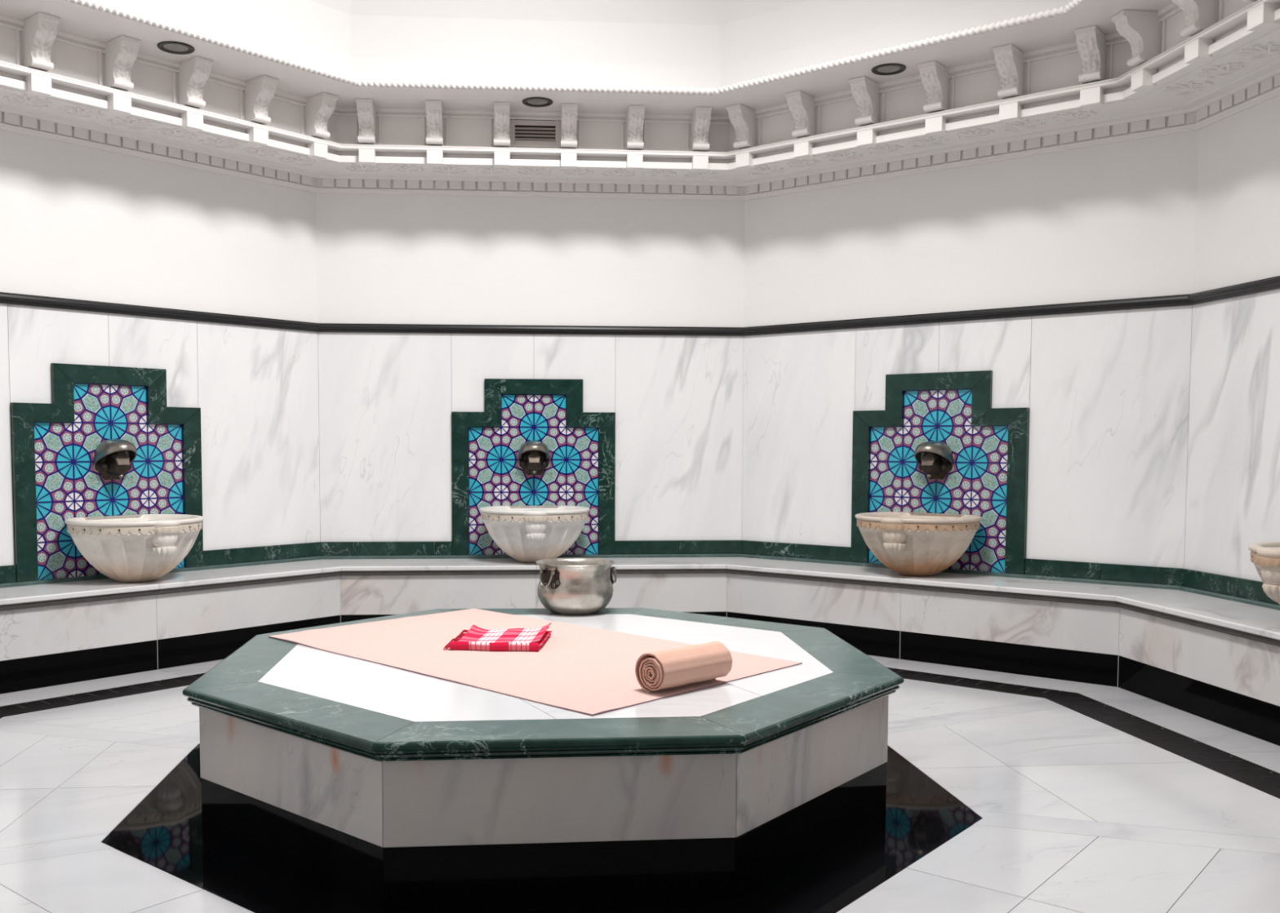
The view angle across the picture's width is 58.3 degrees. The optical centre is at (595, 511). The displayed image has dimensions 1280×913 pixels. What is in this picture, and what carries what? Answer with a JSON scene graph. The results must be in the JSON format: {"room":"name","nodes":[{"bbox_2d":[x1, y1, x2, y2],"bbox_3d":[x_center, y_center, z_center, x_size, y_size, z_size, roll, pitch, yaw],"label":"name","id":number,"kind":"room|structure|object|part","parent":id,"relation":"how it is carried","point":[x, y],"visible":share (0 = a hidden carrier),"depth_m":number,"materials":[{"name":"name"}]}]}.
{"room":"spa","nodes":[
{"label":"spa","id":0,"kind":"room"},
{"bbox_2d":[0,129,319,566],"bbox_3d":[-2.475,-0.590,5.738,0.186,2.660,2.632,3,4,41],"label":"wall","id":1,"kind":"structure","parent":0,"point":[77,222],"depth_m":5.97,"materials":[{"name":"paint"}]},
{"bbox_2d":[9,363,203,582],"bbox_3d":[-2.398,-0.196,5.694,0.030,1.042,0.954,3,4,41],"label":"tiled backsplash","id":2,"kind":"structure","parent":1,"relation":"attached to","point":[55,479],"depth_m":5.61,"materials":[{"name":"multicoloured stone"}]},
{"bbox_2d":[93,439,137,480],"bbox_3d":[-2.341,-0.253,5.642,0.162,0.203,0.190,3,4,41],"label":"spout","id":3,"kind":"object","parent":2,"relation":"attached to","point":[112,461],"visible":1,"depth_m":5.62,"materials":[{"name":"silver metal"}]},
{"bbox_2d":[93,439,137,464],"bbox_3d":[-2.341,-0.293,5.640,0.161,0.123,0.190,3,4,41],"label":"hood","id":4,"kind":"object","parent":3,"relation":"attached to","point":[111,451],"depth_m":5.61,"materials":[{"name":"grey metal"}]},
{"bbox_3d":[-2.353,-0.228,5.654,0.110,0.109,0.155,3,4,41],"label":"spout","id":5,"kind":"part","parent":3,"relation":"part of","materials":[{"name":"brown metal"}]},
{"bbox_3d":[-2.332,-0.280,5.633,0.068,0.108,0.071,3,4,41],"label":"plate","id":6,"kind":"part","parent":3,"relation":"part of","materials":[{"name":"silver metal"}]},
{"bbox_2d":[0,542,321,583],"bbox_3d":[-2.401,0.274,5.723,0.021,0.087,2.467,3,4,40],"label":"baseboard","id":7,"kind":"structure","parent":1,"relation":"attached to","point":[241,555],"depth_m":6.30,"materials":[{"name":"green stone"}]},
{"bbox_2d":[315,192,745,542],"bbox_3d":[-0.371,-0.647,6.801,2.629,2.660,0.186,0,3,-4],"label":"wall","id":8,"kind":"structure","parent":0,"point":[387,402],"depth_m":6.68,"materials":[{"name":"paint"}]},
{"bbox_2d":[320,540,741,555],"bbox_3d":[-0.364,0.218,6.751,2.466,0.087,0.020,0,3,-4],"label":"baseboard","id":9,"kind":"structure","parent":8,"relation":"attached to","point":[628,547],"depth_m":6.71,"materials":[{"name":"green stone"}]},
{"bbox_2d":[451,378,615,555],"bbox_3d":[-0.363,-0.251,6.722,0.954,1.042,0.031,0,3,-4],"label":"tiled backsplash","id":10,"kind":"structure","parent":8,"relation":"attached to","point":[580,471],"depth_m":6.72,"materials":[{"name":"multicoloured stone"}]},
{"bbox_2d":[517,440,550,475],"bbox_3d":[-0.357,-0.307,6.644,0.190,0.203,0.162,0,3,-4],"label":"spout","id":11,"kind":"object","parent":10,"relation":"attached to","point":[533,461],"visible":1,"depth_m":6.62,"materials":[{"name":"grey metal"}]},
{"bbox_3d":[-0.358,-0.282,6.660,0.155,0.109,0.110,0,3,-4],"label":"spout","id":12,"kind":"part","parent":11,"relation":"part of","materials":[{"name":"brown metal"}]},
{"bbox_2d":[517,440,550,462],"bbox_3d":[-0.357,-0.347,6.641,0.190,0.123,0.160,0,3,-4],"label":"hood","id":13,"kind":"object","parent":11,"relation":"attached to","point":[531,451],"depth_m":6.61,"materials":[{"name":"grey metal"}]},
{"bbox_3d":[-0.356,-0.334,6.629,0.071,0.108,0.068,0,3,-4],"label":"plate","id":14,"kind":"part","parent":11,"relation":"part of","materials":[{"name":"silver metal"}]},
{"bbox_2d":[0,275,1279,336],"bbox_3d":[-0.103,-0.885,3.725,6.102,0.050,5.994,0,3,-5],"label":"trim","id":15,"kind":"structure","parent":8,"relation":"attached to","point":[1271,283],"depth_m":6.08,"materials":[{"name":"stone"}]},
{"bbox_2d":[93,0,1072,88],"bbox_3d":[-0.099,-2.776,3.616,6.466,2.000,6.355,0,3,-5],"label":"ceiling","id":16,"kind":"structure","parent":0,"point":[705,44],"depth_m":5.84,"materials":[{"name":"paint"}]},
{"bbox_2d":[66,0,1085,95],"bbox_3d":[-0.111,-2.017,3.643,4.388,0.037,4.395,3,4,41],"label":"trim","id":17,"kind":"structure","parent":16,"relation":"attached to","point":[97,5],"depth_m":5.42,"materials":[{"name":"paint"}]},
{"bbox_2d":[0,655,1279,912],"bbox_3d":[-0.022,0.975,2.838,9.000,0.120,11.000,0,3,-5],"label":"floor","id":18,"kind":"structure","parent":0,"point":[997,802],"depth_m":3.27,"materials":[{"name":"stone"}]},
{"bbox_2d":[182,608,903,912],"bbox_3d":[-0.143,0.662,3.686,2.067,0.407,2.132,0,3,-5],"label":"platform","id":19,"kind":"object","parent":18,"relation":"on","point":[386,789],"visible":0.89,"depth_m":2.75,"materials":[{"name":"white stone"}]},
{"bbox_3d":[-0.784,0.653,2.912,0.576,0.204,0.620,0,3,-5],"label":"panel","id":20,"kind":"part","parent":19,"relation":"part of","materials":[{"name":"white stone"}]},
{"bbox_2d":[268,608,802,716],"bbox_3d":[-0.253,0.450,3.758,0.944,0.006,1.660,-3,5,-44],"label":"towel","id":21,"kind":"object","parent":19,"relation":"on","point":[584,670],"visible":0.8,"depth_m":3.59,"materials":[{"name":"fabric"}]},
{"bbox_2d":[443,623,551,651],"bbox_3d":[-0.328,0.420,3.859,0.327,0.048,0.325,0,3,5],"label":"folded cloth","id":22,"kind":"object","parent":21,"relation":"on","point":[476,638],"visible":1,"depth_m":3.78,"materials":[{"name":"red fabric"}]},
{"bbox_2d":[635,641,732,693],"bbox_3d":[0.242,0.430,3.170,0.282,0.109,0.115,-3,4,-42],"label":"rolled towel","id":23,"kind":"object","parent":21,"relation":"on","point":[665,669],"visible":1,"depth_m":3.12,"materials":[{"name":"pink fabric"}]},
{"bbox_3d":[-0.081,0.667,2.685,0.820,0.204,0.047,0,3,-5],"label":"panel","id":24,"kind":"part","parent":19,"relation":"part of","materials":[{"name":"white stone"}]},
{"bbox_2d":[535,558,616,615],"bbox_3d":[-0.077,0.302,4.603,0.328,0.202,0.317,0,3,-5],"label":"metal pot","id":25,"kind":"object","parent":19,"relation":"on","point":[566,586],"visible":1,"depth_m":4.49,"materials":[{"name":"silver metal"}]},
{"bbox_3d":[-0.192,0.265,4.491,0.033,0.072,0.083,-3,5,-45],"label":"ring handle","id":26,"kind":"part","parent":25,"relation":"part of","materials":[{"name":"grey metal"}]},
{"bbox_3d":[-0.184,0.267,4.499,0.021,0.070,0.109,-3,5,-45],"label":"handle plate","id":27,"kind":"part","parent":25,"relation":"part of","materials":[{"name":"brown metal"}]},
{"bbox_3d":[0.053,0.259,4.653,0.021,0.070,0.109,-1,4,-21],"label":"handle plate","id":28,"kind":"part","parent":25,"relation":"part of","materials":[{"name":"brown metal"}]},
{"bbox_3d":[0.064,0.256,4.657,0.033,0.072,0.083,-1,4,-21],"label":"ring handle","id":29,"kind":"part","parent":25,"relation":"part of","materials":[{"name":"grey metal"}]},
{"bbox_3d":[0.583,0.649,3.034,0.594,0.204,0.624,0,3,-5],"label":"panel","id":30,"kind":"part","parent":19,"relation":"part of","materials":[{"name":"white stone"}]},
{"bbox_2d":[0,667,1279,799],"bbox_3d":[-0.110,0.859,3.825,4.754,0.007,4.656,0,3,-5],"label":"floor border","id":31,"kind":"object","parent":18,"relation":"on","point":[1264,780],"visible":0.42,"depth_m":4.64,"materials":[{"name":"black stone"}]},
{"bbox_2d":[0,557,1279,746],"bbox_3d":[-0.183,0.601,4.689,6.102,0.413,4.234,0,3,-5],"label":"bench","id":32,"kind":"object","parent":18,"relation":"on","point":[1214,660],"visible":0.88,"depth_m":5.53,"materials":[{"name":"white stone"}]},
{"bbox_2d":[64,514,204,582],"bbox_3d":[-2.231,0.183,5.569,0.626,0.306,0.618,-1,3,-19],"label":"basin","id":33,"kind":"object","parent":32,"relation":"on","point":[144,548],"visible":1,"depth_m":5.38,"materials":[{"name":"beige stone"}]},
{"bbox_2d":[479,506,589,563],"bbox_3d":[-0.349,0.132,6.520,0.626,0.306,0.618,2,4,26],"label":"basin","id":34,"kind":"object","parent":32,"relation":"on","point":[526,534],"visible":0.98,"depth_m":6.33,"materials":[{"name":"white stone"}]},
{"bbox_3d":[-0.175,0.439,4.575,5.394,0.026,3.740,0,3,-5],"label":"lip moulding","id":35,"kind":"part","parent":32,"relation":"part of","materials":[{"name":"white stone"}]},
{"bbox_2d":[855,511,982,576],"bbox_3d":[1.652,0.173,5.898,0.626,0.306,0.618,1,3,9],"label":"basin","id":36,"kind":"object","parent":32,"relation":"on","point":[907,544],"visible":1,"depth_m":5.70,"materials":[{"name":"stone"}]},
{"bbox_2d":[1248,541,1279,604],"bbox_3d":[2.649,0.282,4.044,0.618,0.306,0.626,2,4,24],"label":"basin","id":37,"kind":"object","parent":32,"relation":"on","point":[1265,556],"visible":1,"depth_m":3.99,"materials":[{"name":"stone"}]},
{"bbox_2d":[742,129,1199,568],"bbox_3d":[1.859,-0.603,6.106,2.555,2.660,0.186,3,4,40],"label":"wall","id":38,"kind":"structure","parent":0,"point":[1106,394],"depth_m":5.76,"materials":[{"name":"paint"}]},
{"bbox_2d":[25,73,51,97],"bbox_3d":[-2.369,-1.809,4.876,0.062,0.068,0.083,3,4,41],"label":"cornice block","id":39,"kind":"object","parent":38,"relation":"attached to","point":[39,86],"visible":1,"depth_m":4.85,"materials":[{"name":"paint"}]},
{"bbox_2d":[22,12,60,71],"bbox_3d":[-2.340,-1.975,4.842,0.176,0.198,0.088,3,4,41],"label":"bracket","id":40,"kind":"object","parent":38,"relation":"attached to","point":[39,33],"visible":0.99,"depth_m":4.82,"materials":[{"name":"paint"}]},
{"bbox_2d":[106,93,131,115],"bbox_3d":[-2.138,-1.824,5.145,0.062,0.068,0.083,3,4,41],"label":"cornice block","id":41,"kind":"object","parent":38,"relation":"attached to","point":[117,104],"visible":1,"depth_m":5.12,"materials":[{"name":"paint"}]},
{"bbox_2d":[103,35,141,91],"bbox_3d":[-2.109,-1.990,5.111,0.176,0.198,0.088,3,4,41],"label":"bracket","id":42,"kind":"object","parent":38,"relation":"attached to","point":[121,53],"visible":0.96,"depth_m":5.09,"materials":[{"name":"paint"}]},
{"bbox_2d":[156,40,195,54],"bbox_3d":[-1.892,-2.089,5.170,0.160,0.006,0.160,0,3,-5],"label":"recessed light","id":43,"kind":"object","parent":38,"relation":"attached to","point":[170,46],"visible":1,"depth_m":5.16,"materials":[{"name":"metal"}]},
{"bbox_2d":[180,111,203,132],"bbox_3d":[-1.907,-1.839,5.414,0.062,0.068,0.083,3,4,41],"label":"cornice block","id":44,"kind":"object","parent":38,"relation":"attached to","point":[193,122],"visible":1,"depth_m":5.39,"materials":[{"name":"paint"}]},
{"bbox_2d":[177,56,213,108],"bbox_3d":[-1.877,-2.006,5.380,0.176,0.198,0.088,3,4,41],"label":"bracket","id":45,"kind":"object","parent":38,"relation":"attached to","point":[193,73],"visible":0.99,"depth_m":5.36,"materials":[{"name":"paint"}]},
{"bbox_2d":[246,127,268,146],"bbox_3d":[-1.675,-1.855,5.683,0.062,0.068,0.083,3,4,41],"label":"cornice block","id":46,"kind":"object","parent":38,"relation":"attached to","point":[258,137],"visible":1,"depth_m":5.66,"materials":[{"name":"paint"}]},
{"bbox_2d":[244,75,279,124],"bbox_3d":[-1.646,-2.021,5.649,0.176,0.198,0.088,3,4,41],"label":"bracket","id":47,"kind":"object","parent":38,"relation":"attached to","point":[259,92],"visible":0.99,"depth_m":5.63,"materials":[{"name":"paint"}]},
{"bbox_2d":[306,142,327,159],"bbox_3d":[-1.444,-1.870,5.952,0.062,0.068,0.083,3,4,41],"label":"cornice block","id":48,"kind":"object","parent":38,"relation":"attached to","point":[318,151],"visible":1,"depth_m":5.93,"materials":[{"name":"paint"}]},
{"bbox_2d":[304,92,338,139],"bbox_3d":[-1.415,-2.036,5.918,0.176,0.198,0.088,3,4,41],"label":"bracket","id":49,"kind":"object","parent":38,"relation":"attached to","point":[319,108],"visible":0.98,"depth_m":5.90,"materials":[{"name":"paint"}]},
{"bbox_2d":[355,98,376,144],"bbox_3d":[-1.205,-2.042,6.024,0.088,0.198,0.176,0,3,-4],"label":"bracket","id":50,"kind":"object","parent":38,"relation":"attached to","point":[366,108],"visible":1,"depth_m":6.01,"materials":[{"name":"paint"}]},
{"bbox_2d":[358,148,376,164],"bbox_3d":[-1.208,-1.876,6.071,0.083,0.068,0.062,0,3,-4],"label":"cornice block","id":51,"kind":"object","parent":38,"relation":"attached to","point":[366,157],"visible":1,"depth_m":6.04,"materials":[{"name":"paint"}]},
{"bbox_2d":[424,100,443,146],"bbox_3d":[-0.851,-2.042,6.050,0.088,0.198,0.176,0,3,-4],"label":"bracket","id":52,"kind":"object","parent":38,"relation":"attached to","point":[434,108],"visible":0.99,"depth_m":6.04,"materials":[{"name":"paint"}]},
{"bbox_2d":[426,150,443,166],"bbox_3d":[-0.854,-1.877,6.098,0.083,0.068,0.062,0,3,-4],"label":"cornice block","id":53,"kind":"object","parent":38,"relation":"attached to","point":[434,157],"visible":1,"depth_m":6.07,"materials":[{"name":"paint"}]},
{"bbox_2d":[493,102,510,146],"bbox_3d":[-0.497,-2.043,6.076,0.088,0.198,0.176,0,3,-4],"label":"bracket","id":54,"kind":"object","parent":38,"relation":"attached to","point":[501,109],"visible":0.99,"depth_m":6.06,"materials":[{"name":"paint"}]},
{"bbox_2d":[493,151,510,168],"bbox_3d":[-0.500,-1.878,6.124,0.083,0.068,0.062,0,3,-4],"label":"cornice block","id":55,"kind":"object","parent":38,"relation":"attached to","point":[501,159],"visible":1,"depth_m":6.09,"materials":[{"name":"paint"}]},
{"bbox_2d":[509,120,560,147],"bbox_3d":[-0.326,-2.031,6.171,0.274,0.141,0.015,0,3,-4],"label":"air vent","id":56,"kind":"object","parent":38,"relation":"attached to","point":[528,133],"visible":0.98,"depth_m":6.17,"materials":[{"name":"metal"}]},
{"bbox_2d":[522,97,552,106],"bbox_3d":[-0.303,-2.132,5.977,0.160,0.006,0.160,0,3,-5],"label":"recessed light","id":57,"kind":"object","parent":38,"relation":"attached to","point":[531,101],"visible":1,"depth_m":5.97,"materials":[{"name":"metal"}]},
{"bbox_2d":[560,153,576,168],"bbox_3d":[-0.146,-1.878,6.150,0.083,0.068,0.062,0,3,-4],"label":"cornice block","id":58,"kind":"object","parent":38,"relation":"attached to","point":[568,161],"visible":1,"depth_m":6.12,"materials":[{"name":"paint"}]},
{"bbox_2d":[560,103,577,148],"bbox_3d":[-0.143,-2.044,6.103,0.088,0.198,0.176,0,3,-4],"label":"bracket","id":59,"kind":"object","parent":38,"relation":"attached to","point":[568,113],"visible":0.99,"depth_m":6.09,"materials":[{"name":"paint"}]},
{"bbox_2d":[626,154,642,170],"bbox_3d":[0.208,-1.879,6.176,0.083,0.068,0.062,0,3,-4],"label":"cornice block","id":60,"kind":"object","parent":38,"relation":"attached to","point":[634,162],"visible":1,"depth_m":6.15,"materials":[{"name":"paint"}]},
{"bbox_2d":[626,105,645,150],"bbox_3d":[0.211,-2.045,6.129,0.088,0.198,0.176,0,3,-4],"label":"bracket","id":61,"kind":"object","parent":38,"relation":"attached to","point":[635,113],"visible":0.98,"depth_m":6.12,"materials":[{"name":"paint"}]},
{"bbox_2d":[0,0,1279,200],"bbox_3d":[-0.101,-1.841,3.670,6.142,0.383,6.034,0,3,-5],"label":"trim","id":62,"kind":"structure","parent":38,"relation":"attached to","point":[1242,73],"depth_m":5.65,"materials":[{"name":"paint"}]},
{"bbox_2d":[0,554,1279,610],"bbox_3d":[-0.106,0.437,3.802,6.098,0.020,5.990,0,3,-5],"label":"trim","id":63,"kind":"structure","parent":38,"relation":"attached to","point":[1233,598],"depth_m":6.16,"materials":[{"name":"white stone"}]},
{"bbox_2d":[691,155,708,171],"bbox_3d":[0.562,-1.880,6.202,0.083,0.068,0.062,0,3,-4],"label":"cornice block","id":64,"kind":"object","parent":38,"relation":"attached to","point":[700,163],"visible":1,"depth_m":6.17,"materials":[{"name":"paint"}]},
{"bbox_2d":[691,106,711,151],"bbox_3d":[0.565,-2.045,6.155,0.088,0.198,0.176,0,3,-4],"label":"bracket","id":65,"kind":"object","parent":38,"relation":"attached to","point":[701,116],"visible":0.98,"depth_m":6.14,"materials":[{"name":"paint"}]},
{"bbox_2d":[725,103,756,149],"bbox_3d":[0.776,-2.042,6.102,0.088,0.198,0.176,3,4,39],"label":"bracket","id":66,"kind":"object","parent":38,"relation":"attached to","point":[743,118],"visible":0.98,"depth_m":6.09,"materials":[{"name":"paint"}]},
{"bbox_2d":[735,152,755,169],"bbox_3d":[0.800,-1.876,6.141,0.083,0.068,0.062,3,4,40],"label":"cornice block","id":67,"kind":"object","parent":38,"relation":"attached to","point":[743,161],"visible":1,"depth_m":6.12,"materials":[{"name":"paint"}]},
{"bbox_2d":[784,90,816,137],"bbox_3d":[1.050,-2.028,5.876,0.088,0.198,0.176,3,4,39],"label":"bracket","id":68,"kind":"object","parent":38,"relation":"attached to","point":[801,104],"visible":0.96,"depth_m":5.86,"materials":[{"name":"paint"}]},
{"bbox_2d":[793,141,813,159],"bbox_3d":[1.074,-1.862,5.915,0.083,0.068,0.062,3,4,40],"label":"cornice block","id":69,"kind":"object","parent":38,"relation":"attached to","point":[802,150],"visible":1,"depth_m":5.89,"materials":[{"name":"paint"}]},
{"bbox_2d":[848,75,879,126],"bbox_3d":[1.323,-2.014,5.650,0.088,0.198,0.176,3,4,39],"label":"bracket","id":70,"kind":"object","parent":38,"relation":"attached to","point":[864,91],"visible":0.99,"depth_m":5.63,"materials":[{"name":"paint"}]},
{"bbox_2d":[857,128,878,148],"bbox_3d":[1.347,-1.849,5.689,0.083,0.068,0.062,3,4,40],"label":"cornice block","id":71,"kind":"object","parent":38,"relation":"attached to","point":[865,139],"visible":1,"depth_m":5.67,"materials":[{"name":"paint"}]},
{"bbox_2d":[871,63,906,75],"bbox_3d":[1.390,-2.098,5.446,0.160,0.006,0.160,0,3,-5],"label":"recessed light","id":72,"kind":"object","parent":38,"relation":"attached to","point":[885,68],"visible":1,"depth_m":5.44,"materials":[{"name":"metal"}]},
{"bbox_2d":[917,60,949,113],"bbox_3d":[1.597,-2.001,5.424,0.088,0.198,0.176,3,4,39],"label":"bracket","id":73,"kind":"object","parent":38,"relation":"attached to","point":[934,77],"visible":0.99,"depth_m":5.41,"materials":[{"name":"paint"}]},
{"bbox_2d":[924,115,946,136],"bbox_3d":[1.621,-1.835,5.463,0.083,0.068,0.062,3,4,40],"label":"cornice block","id":74,"kind":"object","parent":38,"relation":"attached to","point":[935,126],"visible":1,"depth_m":5.44,"materials":[{"name":"paint"}]},
{"bbox_2d":[850,370,1029,574],"bbox_3d":[1.794,-0.208,6.050,0.954,1.042,0.031,3,4,39],"label":"tiled backsplash","id":75,"kind":"structure","parent":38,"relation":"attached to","point":[987,479],"depth_m":5.98,"materials":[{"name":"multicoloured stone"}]},
{"bbox_2d":[914,441,953,479],"bbox_3d":[1.746,-0.265,5.989,0.190,0.203,0.162,3,4,40],"label":"spout","id":76,"kind":"object","parent":75,"relation":"attached to","point":[938,458],"visible":1,"depth_m":5.97,"materials":[{"name":"grey metal"}]},
{"bbox_3d":[1.738,-0.292,5.977,0.071,0.108,0.068,3,4,39],"label":"plate","id":77,"kind":"part","parent":76,"relation":"part of","materials":[{"name":"silver metal"}]},
{"bbox_3d":[1.755,-0.239,6.002,0.155,0.109,0.110,3,4,40],"label":"spout","id":78,"kind":"part","parent":76,"relation":"part of","materials":[{"name":"brown metal"}]},
{"bbox_2d":[914,441,953,465],"bbox_3d":[1.746,-0.305,5.986,0.190,0.123,0.161,3,4,40],"label":"hood","id":79,"kind":"object","parent":76,"relation":"attached to","point":[937,453],"depth_m":5.96,"materials":[{"name":"grey metal"}]},
{"bbox_2d":[741,540,1182,586],"bbox_3d":[1.794,0.262,6.079,2.395,0.087,0.018,3,4,39],"label":"baseboard","id":80,"kind":"structure","parent":38,"relation":"attached to","point":[1053,568],"depth_m":5.66,"materials":[{"name":"green stone"}]},
{"bbox_2d":[992,44,1024,98],"bbox_3d":[1.871,-1.987,5.199,0.088,0.198,0.176,3,4,39],"label":"bracket","id":81,"kind":"object","parent":38,"relation":"attached to","point":[1009,60],"visible":0.98,"depth_m":5.18,"materials":[{"name":"paint"}]},
{"bbox_2d":[999,102,1022,123],"bbox_3d":[1.895,-1.821,5.237,0.083,0.068,0.062,3,4,40],"label":"cornice block","id":82,"kind":"object","parent":38,"relation":"attached to","point":[1008,113],"visible":1,"depth_m":5.22,"materials":[{"name":"paint"}]},
{"bbox_2d":[1074,25,1106,84],"bbox_3d":[2.144,-1.974,4.973,0.088,0.198,0.176,3,4,39],"label":"bracket","id":83,"kind":"object","parent":38,"relation":"attached to","point":[1091,46],"visible":0.97,"depth_m":4.96,"materials":[{"name":"paint"}]},
{"bbox_2d":[1080,86,1104,109],"bbox_3d":[2.168,-1.808,5.012,0.083,0.068,0.062,3,4,40],"label":"cornice block","id":84,"kind":"object","parent":38,"relation":"attached to","point":[1092,97],"visible":1,"depth_m":4.99,"materials":[{"name":"paint"}]},
{"bbox_2d":[1111,9,1162,66],"bbox_3d":[2.242,-1.961,4.756,0.176,0.198,0.088,0,3,-7],"label":"bracket","id":85,"kind":"object","parent":38,"relation":"attached to","point":[1143,29],"visible":0.99,"depth_m":4.72,"materials":[{"name":"paint"}]},
{"bbox_2d":[1130,68,1156,92],"bbox_3d":[2.279,-1.793,4.771,0.062,0.068,0.083,0,3,-7],"label":"cornice block","id":86,"kind":"object","parent":38,"relation":"attached to","point":[1141,80],"visible":1,"depth_m":4.74,"materials":[{"name":"paint"}]},
{"bbox_2d":[1171,0,1219,36],"bbox_3d":[2.285,-1.940,4.405,0.176,0.198,0.088,0,3,-7],"label":"bracket","id":87,"kind":"object","parent":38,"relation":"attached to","point":[1199,15],"visible":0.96,"depth_m":4.38,"materials":[{"name":"paint"}]},
{"bbox_2d":[1184,38,1213,64],"bbox_3d":[2.323,-1.773,4.419,0.062,0.068,0.083,0,3,-7],"label":"cornice block","id":88,"kind":"object","parent":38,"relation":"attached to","point":[1196,51],"visible":1,"depth_m":4.39,"materials":[{"name":"paint"}]},
{"bbox_2d":[1246,2,1279,31],"bbox_3d":[2.366,-1.752,4.067,0.062,0.068,0.083,0,3,-7],"label":"cornice block","id":89,"kind":"object","parent":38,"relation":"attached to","point":[1260,18],"visible":1,"depth_m":4.04,"materials":[{"name":"paint"}]},
{"bbox_2d":[1184,95,1279,582],"bbox_3d":[2.963,-0.480,4.032,0.210,2.660,2.664,0,3,-7],"label":"wall","id":90,"kind":"structure","parent":0,"point":[1233,495],"depth_m":4.95,"materials":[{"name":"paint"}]},
{"bbox_2d":[1181,568,1279,605],"bbox_3d":[2.873,0.380,4.075,0.021,0.087,2.497,0,3,-7],"label":"baseboard","id":91,"kind":"structure","parent":90,"relation":"attached to","point":[1246,588],"depth_m":5.01,"materials":[{"name":"green stone"}]}
]}

